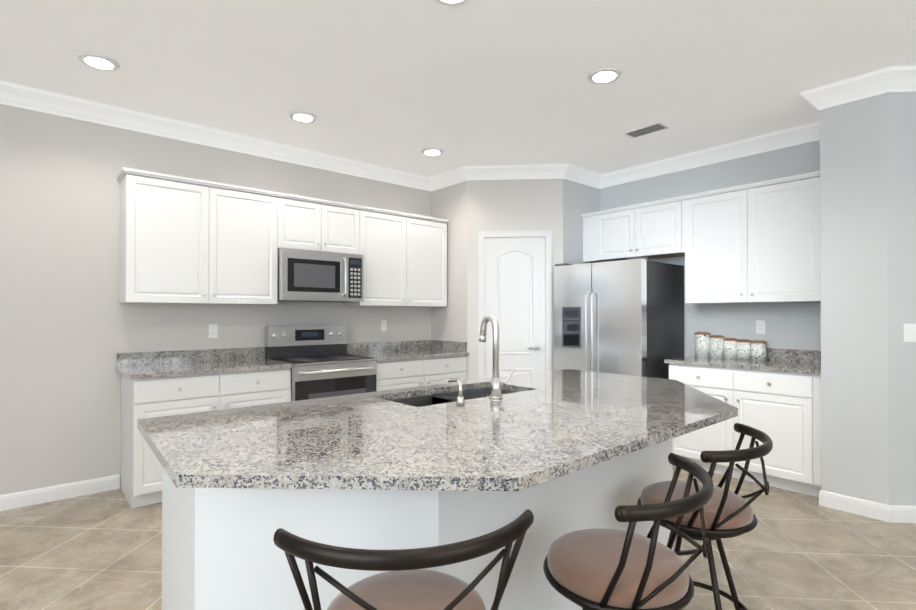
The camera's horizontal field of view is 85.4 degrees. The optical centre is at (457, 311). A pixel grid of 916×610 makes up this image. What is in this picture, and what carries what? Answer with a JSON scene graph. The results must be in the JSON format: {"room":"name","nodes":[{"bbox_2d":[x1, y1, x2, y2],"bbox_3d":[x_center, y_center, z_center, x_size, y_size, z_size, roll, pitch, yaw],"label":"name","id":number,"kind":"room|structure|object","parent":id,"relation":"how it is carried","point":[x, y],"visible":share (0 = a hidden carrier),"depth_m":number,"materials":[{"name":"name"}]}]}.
{"room":"kitchen","nodes":[
{"label":"kitchen","id":0,"kind":"room"},
{"bbox_2d":[0,104,430,494],"bbox_3d":[-2.790,-0.089,3.612,6.690,2.835,0.120,0,0,-41],"label":"wall","id":1,"kind":"structure","parent":0,"point":[71,325],"depth_m":3.61,"materials":[{"name":"paint"}]},
{"bbox_2d":[117,167,280,304],"bbox_3d":[-2.036,-0.531,3.953,1.097,0.944,0.343,0,0,-41],"label":"upper cabinet","id":2,"kind":"object","parent":1,"relation":"attached to","point":[184,240],"depth_m":3.79,"materials":[{"name":"white wood"}]},
{"bbox_2d":[209,324,217,337],"bbox_3d":[-2.052,0.167,4.160,0.070,0.115,0.007,0,0,-41],"label":"electrical outlet","id":3,"kind":"object","parent":1,"relation":"attached to","point":[213,330],"visible":1,"depth_m":4.16,"materials":[{"name":"white plastic"}]},
{"bbox_2d":[281,193,364,305],"bbox_3d":[-1.325,-0.528,4.565,0.781,0.944,0.343,0,0,-41],"label":"upper cabinet","id":4,"kind":"object","parent":1,"relation":"attached to","point":[307,223],"depth_m":4.47,"materials":[{"name":"white wood"}]},
{"bbox_2d":[277,247,363,301],"bbox_3d":[-1.289,-0.311,4.523,0.769,0.441,0.452,0,0,-41],"label":"microwave","id":5,"kind":"object","parent":4,"relation":"attached to","point":[303,275],"visible":1,"depth_m":4.35,"materials":[{"name":"grey metal"}]},
{"bbox_2d":[381,320,386,330],"bbox_3d":[-0.784,0.154,5.252,0.070,0.115,0.007,0,0,-41],"label":"electrical outlet","id":6,"kind":"object","parent":1,"relation":"attached to","point":[383,325],"visible":1,"depth_m":5.25,"materials":[{"name":"white plastic"}]},
{"bbox_2d":[365,206,447,306],"bbox_3d":[-0.622,-0.524,5.170,1.074,0.944,0.343,0,0,-41],"label":"upper cabinet","id":7,"kind":"object","parent":1,"relation":"attached to","point":[406,253],"depth_m":5.04,"materials":[{"name":"white wood"}]},
{"bbox_2d":[431,181,466,371],"bbox_3d":[-0.098,-0.077,5.520,0.120,2.835,0.740,0,0,-41],"label":"wall","id":8,"kind":"structure","parent":0,"point":[449,320],"depth_m":5.37,"materials":[{"name":"paint"}]},
{"bbox_2d":[0,465,915,609],"bbox_3d":[0.825,1.364,1.357,9.600,0.100,8.600,0,0,-41],"label":"floor","id":9,"kind":"structure","parent":0,"point":[792,550],"depth_m":2.65,"materials":[{"name":"tile"}]},
{"bbox_2d":[120,360,291,507],"bbox_3d":[-1.936,0.888,3.851,1.063,0.883,0.615,0,0,-41],"label":"base cabinet","id":10,"kind":"object","parent":9,"relation":"on","point":[161,383],"depth_m":3.50,"materials":[{"name":"white wood"}]},
{"bbox_2d":[265,325,376,400],"bbox_3d":[-1.198,0.731,4.401,0.765,1.205,0.698,0,0,-41],"label":"range","id":11,"kind":"object","parent":9,"relation":"on","point":[321,360],"visible":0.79,"depth_m":4.37,"materials":[{"name":"silver metal"}]},
{"bbox_2d":[273,509,533,609],"bbox_3d":[-0.134,0.878,1.124,0.521,0.869,0.490,0,0,-41],"label":"bar stool","id":12,"kind":"object","parent":9,"relation":"on","point":[406,581],"visible":1,"depth_m":1.00,"materials":[{"name":"metal"}]},
{"bbox_2d":[364,352,467,390],"bbox_3d":[-0.527,0.896,5.064,1.108,0.883,0.615,0,0,-41],"label":"base cabinet","id":13,"kind":"object","parent":9,"relation":"on","point":[395,370],"depth_m":4.81,"materials":[{"name":"white wood"}]},
{"bbox_2d":[162,425,709,609],"bbox_3d":[0.126,0.878,2.280,2.443,0.884,1.071,0,0,-41],"label":"kitchen island","id":14,"kind":"object","parent":9,"relation":"on","point":[198,573],"depth_m":1.64,"materials":[{"name":"white"}]},
{"bbox_2d":[137,369,737,584],"bbox_3d":[0.235,0.420,2.168,2.644,0.032,1.370,0,0,-41],"label":"island countertop","id":15,"kind":"structure","parent":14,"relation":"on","point":[353,470],"depth_m":1.48,"materials":[{"name":"grey stone"}]},
{"bbox_2d":[393,385,512,404],"bbox_3d":[0.002,0.533,2.488,0.796,0.215,0.396,0,0,-41],"label":"sink","id":16,"kind":"object","parent":15,"relation":"in","point":[474,390],"depth_m":2.65,"materials":[{"name":"silver metal"}]},
{"bbox_2d":[448,315,514,405],"bbox_3d":[0.097,0.209,2.290,0.372,0.389,0.160,0,0,-41],"label":"faucet","id":17,"kind":"object","parent":15,"relation":"on","point":[497,384],"visible":1,"depth_m":2.31,"materials":[{"name":"silver metal"}]},
{"bbox_2d":[554,256,683,378],"bbox_3d":[1.549,0.431,4.866,0.853,1.810,0.945,0,0,-41],"label":"refrigerator","id":18,"kind":"object","parent":9,"relation":"on","point":[624,317],"visible":0.44,"depth_m":4.55,"materials":[{"name":"grey metal"}]},
{"bbox_2d":[543,453,713,609],"bbox_3d":[0.477,0.880,1.402,0.540,0.869,0.457,0,0,-41],"label":"bar stool","id":19,"kind":"object","parent":9,"relation":"on","point":[603,569],"visible":1,"depth_m":1.28,"materials":[{"name":"fabric"}]},
{"bbox_2d":[637,423,772,609],"bbox_3d":[0.911,0.883,1.845,0.547,0.869,0.451,0,0,-41],"label":"bar stool","id":20,"kind":"object","parent":9,"relation":"on","point":[728,513],"visible":0.79,"depth_m":1.72,"materials":[{"name":"metal"}]},
{"bbox_2d":[664,348,821,496],"bbox_3d":[2.398,0.824,4.076,0.666,1.015,1.136,0,0,-41],"label":"base cabinet","id":21,"kind":"object","parent":9,"relation":"on","point":[775,396],"visible":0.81,"depth_m":3.75,"materials":[{"name":"white wood"}]},
{"bbox_2d":[694,332,766,360],"bbox_3d":[2.414,0.304,4.423,0.138,0.227,0.595,0,0,-41],"label":"canisters","id":22,"kind":"object","parent":21,"relation":"on","point":[707,344],"visible":1,"depth_m":4.37,"materials":[{"name":"ceramic"}]},
{"bbox_2d":[0,0,915,176],"bbox_3d":[0.825,-1.571,1.376,9.600,0.100,8.600,0,0,-41],"label":"ceiling","id":23,"kind":"structure","parent":0,"point":[399,85],"depth_m":3.06,"materials":[{"name":"paint"}]},
{"bbox_2d":[77,52,119,70],"bbox_3d":[-2.169,-1.504,3.001,0.210,0.013,0.210,0,0,-41],"label":"recessed light","id":24,"kind":"object","parent":23,"relation":"in","point":[98,61],"visible":1,"depth_m":2.98,"materials":[{"name":"white"}]},
{"bbox_2d":[289,111,316,122],"bbox_3d":[-1.197,-1.498,3.837,0.210,0.013,0.210,0,0,-41],"label":"recessed light","id":25,"kind":"object","parent":23,"relation":"in","point":[302,117],"visible":1,"depth_m":3.82,"materials":[{"name":"white"}]},
{"bbox_2d":[421,148,442,155],"bbox_3d":[-0.241,-1.493,4.660,0.210,0.013,0.210,0,0,-41],"label":"recessed light","id":26,"kind":"object","parent":23,"relation":"in","point":[432,151],"visible":0.92,"depth_m":4.63,"materials":[{"name":"white"}]},
{"bbox_2d":[436,0,468,5],"bbox_3d":[-0.028,-1.508,2.345,0.210,0.013,0.210,0,0,-41],"label":"recessed light","id":27,"kind":"object","parent":23,"relation":"in","point":[452,2],"visible":0.86,"depth_m":2.42,"materials":[{"name":"white"}]},
{"bbox_2d":[588,67,621,83],"bbox_3d":[0.936,-1.502,3.175,0.210,0.013,0.210,0,0,-41],"label":"recessed light","id":28,"kind":"object","parent":23,"relation":"in","point":[605,75],"visible":0.94,"depth_m":3.15,"materials":[{"name":"white"}]},
{"bbox_2d":[623,121,669,137],"bbox_3d":[1.556,-1.497,4.105,0.170,0.012,0.320,0,0,-41],"label":"ceiling vent","id":29,"kind":"object","parent":23,"relation":"in","point":[647,129],"visible":0.96,"depth_m":4.09,"materials":[{"name":"grey metal"}]},
{"bbox_2d":[467,179,562,380],"bbox_3d":[0.596,-0.079,5.223,0.990,2.835,0.120,0,0,4],"label":"wall","id":30,"kind":"structure","parent":0,"point":[518,205],"depth_m":5.18,"materials":[{"name":"paint"}]},
{"bbox_2d":[478,230,551,379],"bbox_3d":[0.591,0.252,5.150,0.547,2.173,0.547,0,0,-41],"label":"pantry door","id":31,"kind":"structure","parent":30,"relation":"in","point":[515,286],"depth_m":5.15,"materials":[{"name":"white wood"}]},
{"bbox_2d":[563,179,598,264],"bbox_3d":[1.338,-0.077,5.423,0.770,2.835,0.120,0,0,-41],"label":"wall","id":32,"kind":"structure","parent":0,"point":[579,199],"depth_m":5.27,"materials":[{"name":"paint"}]},
{"bbox_2d":[599,140,820,356],"bbox_3d":[2.348,-0.082,4.748,0.120,2.835,2.460,0,0,-41],"label":"wall","id":33,"kind":"structure","parent":0,"point":[793,325],"depth_m":4.45,"materials":[{"name":"paint"}]},
{"bbox_2d":[581,196,680,262],"bbox_3d":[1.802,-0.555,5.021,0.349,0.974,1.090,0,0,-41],"label":"upper cabinet","id":34,"kind":"object","parent":33,"relation":"attached to","point":[652,230],"depth_m":4.88,"materials":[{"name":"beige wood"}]},
{"bbox_2d":[681,171,820,303],"bbox_3d":[2.524,-0.560,4.183,0.349,0.974,1.122,0,0,-41],"label":"upper cabinet","id":35,"kind":"object","parent":33,"relation":"attached to","point":[757,242],"depth_m":4.06,"materials":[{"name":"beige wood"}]},
{"bbox_2d":[756,320,764,333],"bbox_3d":[2.631,0.138,4.318,0.007,0.115,0.070,0,0,-41],"label":"electrical outlet","id":36,"kind":"object","parent":33,"relation":"attached to","point":[760,327],"visible":1,"depth_m":4.32,"materials":[{"name":"white plastic"}]},
{"bbox_2d":[820,93,888,504],"bbox_3d":[2.648,-0.091,3.311,0.120,2.835,0.350,0,0,-41],"label":"wall","id":37,"kind":"structure","parent":0,"point":[854,298],"depth_m":3.26,"materials":[{"name":"paint"}]},
{"bbox_2d":[0,474,915,522],"bbox_3d":[0.825,1.262,1.358,9.000,0.103,8.000,0,0,-41],"label":"baseboard","id":38,"kind":"structure","parent":37,"relation":"attached to","point":[883,512],"depth_m":3.35,"materials":[{"name":"white wood"}]},
{"bbox_2d":[0,65,915,191],"bbox_3d":[0.825,-1.458,1.375,9.000,0.124,8.000,0,0,-41],"label":"crown molding","id":39,"kind":"structure","parent":37,"relation":"attached to","point":[893,79],"depth_m":4.22,"materials":[{"name":"white"}]},
{"bbox_2d":[886,92,915,505],"bbox_3d":[3.010,-0.092,3.178,0.580,2.835,0.120,0,0,4],"label":"wall column","id":40,"kind":"structure","parent":0,"point":[901,196],"depth_m":3.13,"materials":[{"name":"paint"}]},
{"bbox_2d":[903,324,915,341],"bbox_3d":[2.864,0.135,3.122,0.115,0.115,0.008,0,0,4],"label":"light switch","id":41,"kind":"object","parent":40,"relation":"attached to","point":[909,332],"visible":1,"depth_m":3.12,"materials":[{"name":"white plastic"}]}
]}

